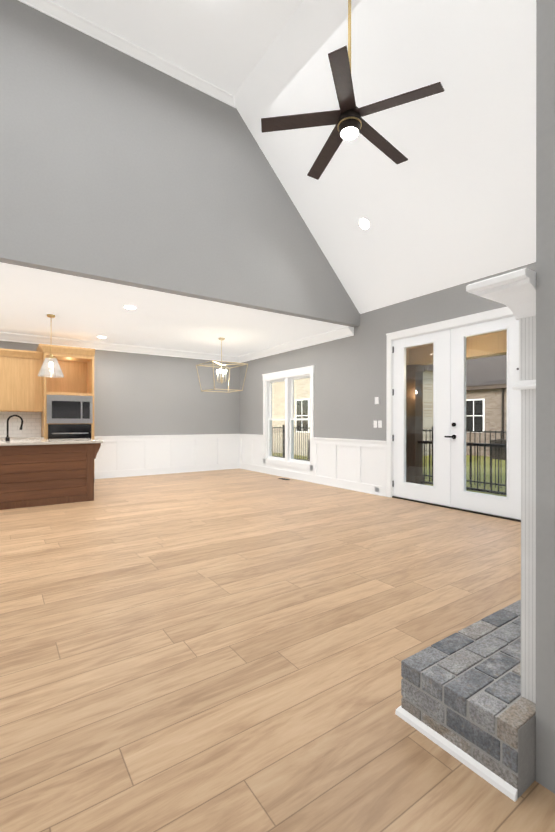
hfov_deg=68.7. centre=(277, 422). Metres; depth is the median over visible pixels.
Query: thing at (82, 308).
ceiling
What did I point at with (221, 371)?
dining chandelier
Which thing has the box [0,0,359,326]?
wall
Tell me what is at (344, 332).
crown molding
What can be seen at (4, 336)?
crown molding
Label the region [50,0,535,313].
ceiling
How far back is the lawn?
13.27 m
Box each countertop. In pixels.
[0,436,43,439]
[0,439,102,446]
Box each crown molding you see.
[0,332,235,361]
[18,0,235,107]
[236,326,353,362]
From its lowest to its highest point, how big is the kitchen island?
0.880 m
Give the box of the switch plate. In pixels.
[378,420,381,427]
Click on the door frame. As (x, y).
(491, 315)
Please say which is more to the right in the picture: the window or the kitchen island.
the window
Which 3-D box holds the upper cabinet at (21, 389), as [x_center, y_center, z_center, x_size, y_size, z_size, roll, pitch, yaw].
[-4.871,-0.768,7.666,0.736,1.130,0.342,0,0,-35]
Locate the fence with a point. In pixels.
(430, 430)
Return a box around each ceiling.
[0,262,347,355]
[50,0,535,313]
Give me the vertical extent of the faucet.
0.398 m
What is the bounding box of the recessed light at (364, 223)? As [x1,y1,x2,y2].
[359,217,369,229]
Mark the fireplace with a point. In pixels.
(468, 694)
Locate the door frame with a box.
[386,307,520,521]
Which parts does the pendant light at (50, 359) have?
pendant shade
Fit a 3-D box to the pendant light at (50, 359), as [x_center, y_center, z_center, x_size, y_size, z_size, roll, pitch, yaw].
[-3.546,-1.200,6.361,0.370,0.960,0.370,0,0,-35]
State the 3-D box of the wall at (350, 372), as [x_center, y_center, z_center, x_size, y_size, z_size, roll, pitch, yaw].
[2.547,-0.339,5.583,0.150,3.080,12.500,0,0,-35]
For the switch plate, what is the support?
attached to the wall at (350, 372)
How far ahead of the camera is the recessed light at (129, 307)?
5.91 m
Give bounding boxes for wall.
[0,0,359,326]
[0,341,239,435]
[240,262,535,440]
[536,0,554,793]
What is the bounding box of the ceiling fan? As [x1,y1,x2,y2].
[261,0,444,179]
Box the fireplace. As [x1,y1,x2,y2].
[395,268,535,801]
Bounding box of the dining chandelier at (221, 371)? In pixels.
[196,338,247,392]
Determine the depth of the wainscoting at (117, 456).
9.40 m
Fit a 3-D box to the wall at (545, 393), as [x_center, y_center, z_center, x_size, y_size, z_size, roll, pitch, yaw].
[2.449,-1.629,2.331,3.700,5.670,0.200,0,0,-35]
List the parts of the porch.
railing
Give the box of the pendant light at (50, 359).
[37,314,63,377]
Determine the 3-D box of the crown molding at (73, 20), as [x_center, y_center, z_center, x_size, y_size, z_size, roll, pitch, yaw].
[-4.245,-4.419,3.090,8.944,0.092,0.085,0,0,-35]
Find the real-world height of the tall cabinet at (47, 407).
1.765 m
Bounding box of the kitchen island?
[0,443,100,509]
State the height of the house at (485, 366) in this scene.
7.750 m
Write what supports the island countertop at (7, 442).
on the kitchen island
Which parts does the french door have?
french door hardware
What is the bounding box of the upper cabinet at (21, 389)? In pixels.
[0,348,43,411]
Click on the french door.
(449, 458)
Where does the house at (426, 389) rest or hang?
on the lawn
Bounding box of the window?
[262,365,314,469]
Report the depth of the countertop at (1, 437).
7.46 m
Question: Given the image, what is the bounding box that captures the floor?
[0,468,554,831]
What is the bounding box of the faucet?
[5,415,22,440]
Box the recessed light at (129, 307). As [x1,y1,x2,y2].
[123,305,135,308]
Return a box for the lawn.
[273,452,506,496]
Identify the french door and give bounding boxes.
[392,316,520,519]
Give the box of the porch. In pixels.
[406,330,506,494]
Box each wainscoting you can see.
[94,434,237,478]
[238,434,385,496]
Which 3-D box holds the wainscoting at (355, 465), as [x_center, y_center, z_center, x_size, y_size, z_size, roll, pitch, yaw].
[0.383,0.745,8.557,0.040,0.900,4.850,0,0,-35]
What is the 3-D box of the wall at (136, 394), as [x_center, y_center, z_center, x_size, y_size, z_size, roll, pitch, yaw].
[-5.774,-0.292,7.347,11.550,2.980,0.150,0,0,-35]
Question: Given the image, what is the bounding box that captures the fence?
[272,425,506,488]
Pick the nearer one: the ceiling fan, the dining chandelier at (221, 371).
the ceiling fan
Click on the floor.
(227, 650)
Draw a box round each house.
[272,364,432,459]
[466,355,506,459]
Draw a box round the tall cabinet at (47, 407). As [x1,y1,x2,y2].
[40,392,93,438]
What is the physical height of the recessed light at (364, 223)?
0.134 m
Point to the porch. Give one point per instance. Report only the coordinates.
(421, 362)

